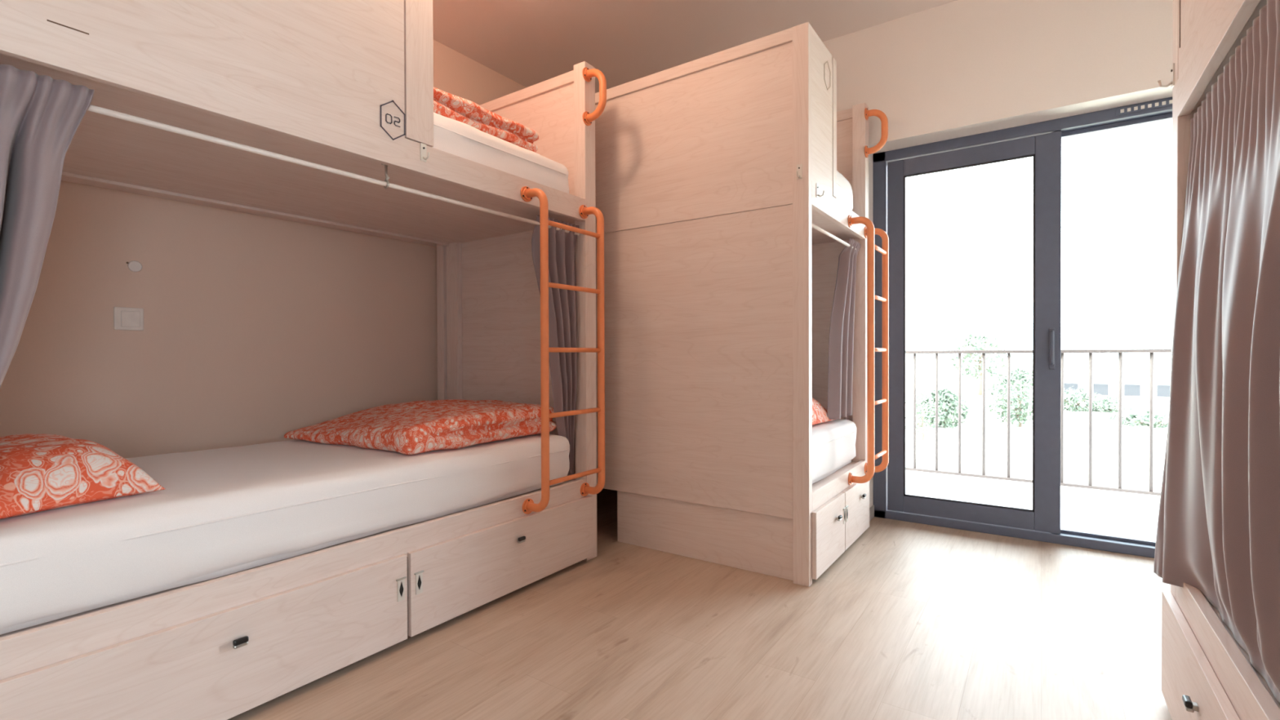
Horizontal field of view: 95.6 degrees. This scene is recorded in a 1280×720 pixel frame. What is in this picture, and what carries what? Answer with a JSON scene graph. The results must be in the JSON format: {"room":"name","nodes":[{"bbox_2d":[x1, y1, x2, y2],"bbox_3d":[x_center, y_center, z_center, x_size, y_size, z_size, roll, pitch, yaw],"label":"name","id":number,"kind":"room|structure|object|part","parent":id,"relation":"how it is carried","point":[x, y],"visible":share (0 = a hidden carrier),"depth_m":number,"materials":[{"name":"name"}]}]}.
{"room":"dormitory","nodes":[
{"label":"dormitory","id":0,"kind":"room"},
{"bbox_2d":[0,40,526,458],"bbox_3d":[-1.769,-0.450,2.608,0.120,2.770,5.120,0,1,35],"label":"wall","id":1,"kind":"structure","parent":0,"point":[258,329],"depth_m":2.46,"materials":[{"name":"beige paint"}]},
{"bbox_2d":[113,306,143,330],"bbox_3d":[-1.956,-0.158,2.222,0.014,0.087,0.088,0,1,35],"label":"light switch","id":2,"kind":"object","parent":1,"relation":"attached to","point":[124,317],"visible":1,"depth_m":2.22,"materials":[{"name":"white plastic"}]},
{"bbox_2d":[126,260,142,271],"bbox_3d":[-1.950,-0.361,2.238,0.004,0.044,0.048,0,1,35],"label":"plug","id":3,"kind":"object","parent":1,"relation":"attached to","point":[134,266],"visible":1,"depth_m":2.24,"materials":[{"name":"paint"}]},
{"bbox_2d":[432,0,956,93],"bbox_3d":[0.022,-1.891,1.351,4.490,0.120,5.120,0,1,35],"label":"ceiling","id":4,"kind":"structure","parent":0,"point":[528,42],"depth_m":3.21,"materials":[{"name":"paint"}]},
{"bbox_2d":[228,488,1172,719],"bbox_3d":[0.015,0.999,1.351,4.490,0.120,5.060,0,1,35],"label":"floor","id":5,"kind":"structure","parent":0,"point":[912,620],"depth_m":1.91,"materials":[{"name":"brown wood"}]},
{"bbox_2d":[0,0,606,719],"bbox_3d":[-1.214,-0.214,2.186,1.266,2.300,2.045,0,1,35],"label":"bunk bed","id":6,"kind":"object","parent":5,"relation":"on","point":[318,113],"visible":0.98,"depth_m":1.81,"materials":[{"name":"brown wood"}]},
{"bbox_2d":[0,64,94,386],"bbox_3d":[-1.327,-0.055,1.242,0.112,1.100,0.227,0,1,35],"label":"curtain","id":7,"kind":"object","parent":6,"relation":"hanging from","point":[41,116],"visible":1,"depth_m":1.23,"materials":[{"name":"fabric"}]},
{"bbox_3d":[-1.063,-1.043,1.514,0.022,0.632,0.977,0,1,35],"label":"panel","id":8,"kind":"part","parent":6,"relation":"part of","materials":[{"name":"brown wood"}]},
{"bbox_3d":[-1.045,0.779,1.506,0.019,0.276,0.971,0,1,35],"label":"storage drawer","id":9,"kind":"part","parent":6,"relation":"part of","materials":[{"name":"brown wood"}]},
{"bbox_3d":[-1.029,0.726,1.494,0.023,0.022,0.034,0,1,35],"label":"knob","id":10,"kind":"part","parent":6,"relation":"part of","materials":[{"name":"black plastic"}]},
{"bbox_3d":[-1.630,-0.689,2.469,0.033,0.112,1.975,0,1,35],"label":"rail","id":11,"kind":"part","parent":6,"relation":"part of","materials":[{"name":"brown wood"}]},
{"bbox_2d":[0,433,569,635],"bbox_3d":[-1.226,0.455,2.159,0.981,0.238,1.884,0,1,35],"label":"mattress","id":12,"kind":"object","parent":6,"relation":"on","point":[219,512],"visible":0.77,"depth_m":1.60,"materials":[{"name":"white fabric"}]},
{"bbox_2d":[0,433,164,519],"bbox_3d":[-1.599,0.275,1.494,0.640,0.147,0.340,0,1,25],"label":"pillow","id":13,"kind":"object","parent":12,"relation":"on","point":[38,473],"visible":1,"depth_m":1.39,"materials":[{"name":"orange fabric"}]},
{"bbox_2d":[284,399,556,454],"bbox_3d":[-0.934,0.263,2.558,0.848,0.154,0.856,0,1,35],"label":"pillow","id":14,"kind":"object","parent":12,"relation":"on","point":[416,427],"visible":0.98,"depth_m":2.31,"materials":[{"name":"orange fabric"}]},
{"bbox_3d":[-0.796,0.606,1.905,0.024,0.093,1.895,0,1,35],"label":"rail","id":15,"kind":"part","parent":6,"relation":"part of","materials":[{"name":"brown wood"}]},
{"bbox_3d":[-0.828,-0.576,1.908,0.015,0.015,1.945,0,1,35],"label":"curtain rod","id":16,"kind":"part","parent":6,"relation":"part of","materials":[{"name":"white metal"}]},
{"bbox_3d":[-0.773,0.743,1.879,0.005,0.073,0.034,0,1,35],"label":"lock plate","id":17,"kind":"part","parent":6,"relation":"part of","materials":[{"name":"silver metal"}]},
{"bbox_3d":[-0.735,0.742,1.933,0.005,0.073,0.034,0,1,35],"label":"lock plate","id":18,"kind":"part","parent":6,"relation":"part of","materials":[{"name":"silver metal"}]},
{"bbox_3d":[-1.107,-0.223,3.311,0.060,2.300,0.075,0,1,35],"label":"post","id":19,"kind":"part","parent":6,"relation":"part of","materials":[{"name":"brown wood"}]},
{"bbox_2d":[431,112,568,193],"bbox_3d":[-1.232,-0.780,2.151,0.985,0.237,1.887,0,1,35],"label":"mattress","id":20,"kind":"object","parent":6,"relation":"on","point":[452,136],"visible":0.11,"depth_m":2.27,"materials":[{"name":"white fabric"}]},
{"bbox_2d":[433,87,538,152],"bbox_3d":[-1.014,-0.954,2.313,0.727,0.130,1.077,0,1,35],"label":"quilt","id":21,"kind":"object","parent":20,"relation":"on","point":[446,104],"visible":0.07,"depth_m":2.28,"materials":[{"name":"orange fabric"}]},
{"bbox_3d":[-0.493,0.771,2.304,0.019,0.276,0.944,0,1,35],"label":"storage drawer","id":22,"kind":"part","parent":6,"relation":"part of","materials":[{"name":"brown wood"}]},
{"bbox_3d":[-0.676,-0.986,3.025,0.976,0.673,0.020,0,1,35],"label":"panel","id":23,"kind":"part","parent":6,"relation":"part of","materials":[{"name":"brown wood"}]},
{"bbox_3d":[-0.674,0.008,3.031,0.976,1.315,0.016,0,1,35],"label":"panel","id":24,"kind":"part","parent":6,"relation":"part of","materials":[{"name":"brown wood"}]},
{"bbox_3d":[-0.471,0.711,2.299,0.023,0.022,0.034,0,1,35],"label":"knob","id":25,"kind":"part","parent":6,"relation":"part of","materials":[{"name":"black plastic"}]},
{"bbox_3d":[-0.678,-1.347,3.021,0.972,0.052,0.039,0,1,35],"label":"rail","id":26,"kind":"part","parent":6,"relation":"part of","materials":[{"name":"brown wood"}]},
{"bbox_2d":[531,213,578,475],"bbox_3d":[-0.383,-0.036,2.593,0.080,1.164,0.276,0,1,35],"label":"curtain","id":27,"kind":"object","parent":6,"relation":"hanging from","point":[562,308],"visible":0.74,"depth_m":2.60,"materials":[{"name":"fabric"}]},
{"bbox_3d":[-0.256,-0.222,2.721,0.068,2.300,0.075,0,1,35],"label":"post","id":28,"kind":"part","parent":6,"relation":"part of","materials":[{"name":"brown wood"}]},
{"bbox_3d":[-0.208,-0.041,2.625,0.112,1.304,0.033,0,1,35],"label":"ladder rail","id":29,"kind":"part","parent":6,"relation":"part of","materials":[{"name":"orange metal"}]},
{"bbox_3d":[-0.198,-1.212,2.640,0.107,0.234,0.033,0,1,35],"label":"grab handle","id":30,"kind":"part","parent":6,"relation":"part of","materials":[{"name":"orange metal"}]},
{"bbox_2d":[595,22,888,586],"bbox_3d":[0.166,-0.228,3.308,2.166,2.300,1.028,0,1,35],"label":"bunk bed","id":31,"kind":"object","parent":5,"relation":"on","point":[726,230],"visible":0.81,"depth_m":2.66,"materials":[{"name":"brown wood"}]},
{"bbox_3d":[-0.151,-1.348,2.957,1.922,0.052,0.039,0,1,35],"label":"rail","id":32,"kind":"part","parent":31,"relation":"part of","materials":[{"name":"brown wood"}]},
{"bbox_3d":[-0.148,-0.987,2.961,1.926,0.673,0.020,0,1,35],"label":"panel","id":33,"kind":"part","parent":31,"relation":"part of","materials":[{"name":"brown wood"}]},
{"bbox_3d":[-0.144,0.007,2.971,1.926,1.315,0.016,0,1,35],"label":"panel","id":34,"kind":"part","parent":31,"relation":"part of","materials":[{"name":"brown wood"}]},
{"bbox_3d":[0.270,0.796,2.700,0.934,0.262,0.008,0,1,35],"label":"plinth panel","id":35,"kind":"part","parent":31,"relation":"part of","materials":[{"name":"brown wood"}]},
{"bbox_3d":[0.670,-0.222,2.398,0.068,2.300,0.040,0,1,35],"label":"post","id":36,"kind":"part","parent":31,"relation":"part of","materials":[{"name":"brown wood"}]},
{"bbox_3d":[0.779,-1.058,2.514,0.022,0.632,0.290,0,1,35],"label":"panel","id":37,"kind":"part","parent":31,"relation":"part of","materials":[{"name":"brown wood"}]},
{"bbox_3d":[0.837,0.764,2.563,0.019,0.276,0.422,0,1,35],"label":"storage drawer","id":38,"kind":"part","parent":31,"relation":"part of","materials":[{"name":"brown wood"}]},
{"bbox_3d":[0.396,-0.002,3.750,1.926,1.315,0.016,0,1,35],"label":"panel","id":39,"kind":"part","parent":31,"relation":"part of","materials":[{"name":"brown wood"}]},
{"bbox_3d":[0.394,-0.996,3.744,1.926,0.673,0.020,0,1,35],"label":"panel","id":40,"kind":"part","parent":31,"relation":"part of","materials":[{"name":"brown wood"}]},
{"bbox_2d":[812,418,856,484],"bbox_3d":[0.142,0.434,3.324,1.945,0.251,0.860,0,1,35],"label":"mattress","id":41,"kind":"object","parent":31,"relation":"on","point":[833,442],"visible":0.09,"depth_m":2.78,"materials":[{"name":"white fabric"}]},
{"bbox_2d":[812,397,835,425],"bbox_3d":[0.577,0.228,2.888,0.620,0.177,0.600,0,1,35],"label":"pillow","id":42,"kind":"object","parent":41,"relation":"on","point":[819,411],"visible":0.09,"depth_m":2.84,"materials":[{"name":"orange fabric"}]},
{"bbox_3d":[0.926,-0.589,2.780,0.015,0.015,0.916,0,1,35],"label":"curtain rod","id":43,"kind":"part","parent":31,"relation":"part of","materials":[{"name":"white metal"}]},
{"bbox_3d":[0.954,0.592,2.771,0.024,0.093,0.880,0,1,35],"label":"rail","id":44,"kind":"part","parent":31,"relation":"part of","materials":[{"name":"brown wood"}]},
{"bbox_3d":[0.895,0.710,2.612,0.023,0.022,0.034,0,1,35],"label":"knob","id":45,"kind":"part","parent":31,"relation":"part of","materials":[{"name":"black plastic"}]},
{"bbox_2d":[826,238,860,419],"bbox_3d":[1.063,-0.051,3.011,0.080,1.145,0.341,0,1,35],"label":"curtain","id":46,"kind":"object","parent":31,"relation":"hanging from","point":[841,340],"visible":1,"depth_m":2.99,"materials":[{"name":"fabric"}]},
{"bbox_2d":[835,170,853,210],"bbox_3d":[0.137,-0.834,3.313,1.937,0.315,0.868,0,1,35],"label":"mattress","id":47,"kind":"object","parent":31,"relation":"on","point":[844,190],"visible":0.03,"depth_m":2.90,"materials":[{"name":"white fabric"}]},
{"bbox_3d":[0.392,-1.356,3.739,1.922,0.052,0.039,0,1,35],"label":"rail","id":48,"kind":"part","parent":31,"relation":"part of","materials":[{"name":"brown wood"}]},
{"bbox_3d":[0.957,0.730,2.717,0.005,0.073,0.034,0,1,35],"label":"lock plate","id":49,"kind":"part","parent":31,"relation":"part of","materials":[{"name":"silver metal"}]},
{"bbox_3d":[0.981,0.729,2.752,0.005,0.073,0.034,0,1,35],"label":"lock plate","id":50,"kind":"part","parent":31,"relation":"part of","materials":[{"name":"silver metal"}]},
{"bbox_3d":[1.095,0.760,2.935,0.019,0.276,0.465,0,1,35],"label":"storage drawer","id":51,"kind":"part","parent":31,"relation":"part of","materials":[{"name":"brown wood"}]},
{"bbox_3d":[1.204,-0.230,3.169,0.068,2.300,0.075,0,1,35],"label":"post","id":52,"kind":"part","parent":31,"relation":"part of","materials":[{"name":"brown wood"}]},
{"bbox_3d":[1.143,0.697,2.969,0.023,0.022,0.034,0,1,35],"label":"knob","id":53,"kind":"part","parent":31,"relation":"part of","materials":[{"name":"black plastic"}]},
{"bbox_3d":[1.262,-1.221,3.088,0.107,0.234,0.033,0,1,35],"label":"grab handle","id":54,"kind":"part","parent":31,"relation":"part of","materials":[{"name":"orange metal"}]},
{"bbox_3d":[1.265,-0.051,3.092,0.112,1.304,0.033,0,1,35],"label":"ladder rail","id":55,"kind":"part","parent":31,"relation":"part of","materials":[{"name":"orange metal"}]},
{"bbox_2d":[1157,0,1279,719],"bbox_3d":[1.289,-0.208,0.464,1.092,2.300,2.035,0,1,35],"label":"bunk bed","id":56,"kind":"object","parent":5,"relation":"on","point":[1206,674],"visible":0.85,"depth_m":1.31,"materials":[{"name":"brown wood"}]},
{"bbox_3d":[1.461,-0.218,1.537,0.068,2.300,0.075,0,1,35],"label":"post","id":57,"kind":"part","parent":56,"relation":"part of","materials":[{"name":"brown wood"}]},
{"bbox_3d":[1.169,0.731,1.232,0.023,0.022,0.034,0,1,35],"label":"knob","id":58,"kind":"part","parent":56,"relation":"part of","materials":[{"name":"black plastic"}]},
{"bbox_3d":[1.160,-1.048,1.139,0.022,0.632,0.912,0,1,35],"label":"panel","id":59,"kind":"part","parent":56,"relation":"part of","materials":[{"name":"brown wood"}]},
{"bbox_3d":[1.160,0.774,1.184,0.019,0.276,0.982,0,1,35],"label":"storage drawer","id":60,"kind":"part","parent":56,"relation":"part of","materials":[{"name":"brown wood"}]},
{"bbox_2d":[1153,0,1279,703],"bbox_3d":[0.971,-0.011,0.877,0.082,1.196,1.648,0,1,33],"label":"curtain","id":61,"kind":"object","parent":56,"relation":"hanging from","point":[1218,535],"visible":1,"depth_m":1.08,"materials":[{"name":"fabric"}]},
{"bbox_3d":[0.888,0.609,0.751,0.024,0.093,1.885,0,1,35],"label":"rail","id":62,"kind":"part","parent":56,"relation":"part of","materials":[{"name":"brown wood"}]},
{"bbox_2d":[822,0,1173,507],"bbox_3d":[1.399,-0.468,3.344,4.250,2.770,0.300,0,1,35],"label":"wall","id":63,"kind":"structure","parent":0,"point":[957,68],"depth_m":2.89,"materials":[{"name":"paint"}]},
{"bbox_2d":[869,505,874,520],"bbox_3d":[0.468,0.881,3.912,2.076,0.070,0.172,0,1,35],"label":"baseboard","id":64,"kind":"structure","parent":63,"relation":"attached to","point":[872,508],"depth_m":3.34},
{"bbox_2d":[872,97,1172,558],"bbox_3d":[2.141,-0.141,2.881,1.862,2.118,0.142,0,1,35],"label":"door","id":65,"kind":"structure","parent":63,"relation":"in","point":[1042,140],"depth_m":2.97,"materials":[{"name":"grey metal"},{"name":"dark grey painted metal"}]},
{"bbox_3d":[1.772,-0.135,3.136,0.812,2.006,0.044,0,1,35],"label":"sliding sash","id":66,"kind":"part","parent":65,"relation":"part of","materials":[{"name":"clear glass"}]},
{"bbox_3d":[2.051,-0.056,2.889,0.024,0.206,0.050,0,1,35],"label":"handle","id":67,"kind":"part","parent":65,"relation":"part of","materials":[{"name":"grey metal"}]},
{"bbox_3d":[2.488,-0.135,2.695,0.940,2.016,0.034,0,1,35],"label":"fixed sash","id":68,"kind":"part","parent":65,"relation":"part of","materials":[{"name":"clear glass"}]},
{"bbox_2d":[1115,98,1172,115],"bbox_3d":[2.426,-1.173,2.633,0.415,0.030,0.011,0,1,35],"label":"vent grille","id":69,"kind":"object","parent":65,"relation":"attached to","point":[1160,105],"depth_m":2.69,"materials":[{"name":"grey metal"}]},
{"label":"outside","id":70,"kind":"structure","parent":0,"visible":0},
{"bbox_2d":[905,359,1171,506],"bbox_3d":[143.779,1.690,207.536,520.000,0.784,495.100,0,1,35],"label":"ground","id":71,"kind":"structure","parent":70,"point":[1135,441],"depth_m":25.93,"materials":[{"name":"white"}]},
{"bbox_2d":[905,389,943,439],"bbox_3d":[13.120,2.823,27.041,1.823,2.926,1.812,0,1,35],"label":"bush","id":72,"kind":"object","parent":71,"relation":"on","point":[927,395],"visible":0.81,"depth_m":26.94,"materials":[{"name":"green plant"}]},
{"bbox_3d":[13.148,3.213,27.015,0.962,2.147,0.959,0,1,35],"label":"stem","id":73,"kind":"part","parent":72,"relation":"part of","materials":[{"name":"green plant"}]},
{"bbox_2d":[915,386,976,428],"bbox_3d":[16.578,2.865,31.964,3.066,2.762,3.021,0,0,-5],"label":"bush","id":74,"kind":"object","parent":71,"relation":"on","point":[945,396],"visible":0.78,"depth_m":31.33,"materials":[{"name":"green plant"}]},
{"bbox_2d":[947,333,1014,395],"bbox_3d":[31.365,0.773,53.418,5.476,6.482,5.400,0,1,35],"label":"tree","id":75,"kind":"object","parent":71,"relation":"on","point":[981,346],"visible":0.84,"depth_m":53.11,"materials":[{"name":"green plant"}]},
{"bbox_3d":[31.408,1.121,53.529,2.828,5.784,2.818,0,1,35],"label":"stem","id":76,"kind":"part","parent":75,"relation":"part of","materials":[{"name":"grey plant"}]},
{"bbox_2d":[985,364,1032,427],"bbox_3d":[20.766,2.233,31.865,3.434,3.994,3.236,0,1,35],"label":"bush","id":77,"kind":"object","parent":71,"relation":"on","point":[1018,411],"visible":0.84,"depth_m":31.62,"materials":[{"name":"green plant"}]},
{"bbox_3d":[20.805,2.870,31.870,1.695,2.720,1.690,0,1,35],"label":"stem","id":78,"kind":"part","parent":77,"relation":"part of","materials":[{"name":"green plant"}]},
{"bbox_2d":[1063,386,1109,412],"bbox_3d":[30.113,2.952,39.995,3.573,2.372,3.354,0,1,35],"label":"bush","id":79,"kind":"object","parent":71,"relation":"on","point":[1072,394],"visible":0.69,"depth_m":39.39,"materials":[{"name":"green plant"}]},
{"bbox_3d":[30.141,3.332,39.983,1.799,1.613,1.793,0,1,35],"label":"stem","id":80,"kind":"part","parent":79,"relation":"part of","materials":[{"name":"green plant"}]},
{"bbox_2d":[1085,395,1140,413],"bbox_3d":[31.526,3.256,38.752,2.899,1.759,2.752,0,1,35],"label":"bush","id":81,"kind":"object","parent":71,"relation":"on","point":[1109,408],"visible":0.78,"depth_m":38.47,"materials":[{"name":"green plant"}]},
{"bbox_2d":[1063,369,1170,401],"bbox_3d":[41.933,2.660,47.248,15.600,3.500,6.800,0,1,35],"label":"building","id":82,"kind":"structure","parent":71,"relation":"on","point":[1135,383],"depth_m":46.05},
{"bbox_2d":[1100,410,1168,429],"bbox_3d":[27.574,3.467,31.642,3.819,1.508,3.474,0,1,35],"label":"bush","id":83,"kind":"object","parent":71,"relation":"on","point":[1136,418],"visible":0.75,"depth_m":31.45,"materials":[{"name":"green plant"}]},
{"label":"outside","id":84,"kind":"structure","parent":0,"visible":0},
{"bbox_2d":[905,478,1159,541],"bbox_3d":[2.571,0.983,3.363,6.800,0.140,1.160,0,1,35],"label":"balcony slab","id":85,"kind":"object","parent":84,"point":[1131,520],"visible":0.22,"depth_m":3.60,"materials":[{"name":"white concrete"}]},
{"bbox_2d":[905,348,1171,495],"bbox_3d":[2.843,0.421,3.753,6.600,0.976,0.040,0,1,35],"label":"balcony railing","id":86,"kind":"object","parent":85,"relation":"on","point":[1120,352],"visible":0.3,"depth_m":3.90,"materials":[{"name":"grey metal"}]},
{"bbox_3d":[2.844,0.815,3.756,6.600,0.020,0.028,0,1,35],"label":"rail","id":87,"kind":"part","parent":86,"relation":"part of","materials":[{"name":"grey metal"}]},
{"bbox_3d":[2.841,-0.056,3.749,6.600,0.022,0.040,0,1,35],"label":"rail","id":88,"kind":"part","parent":86,"relation":"part of","materials":[{"name":"grey metal"}]}
]}

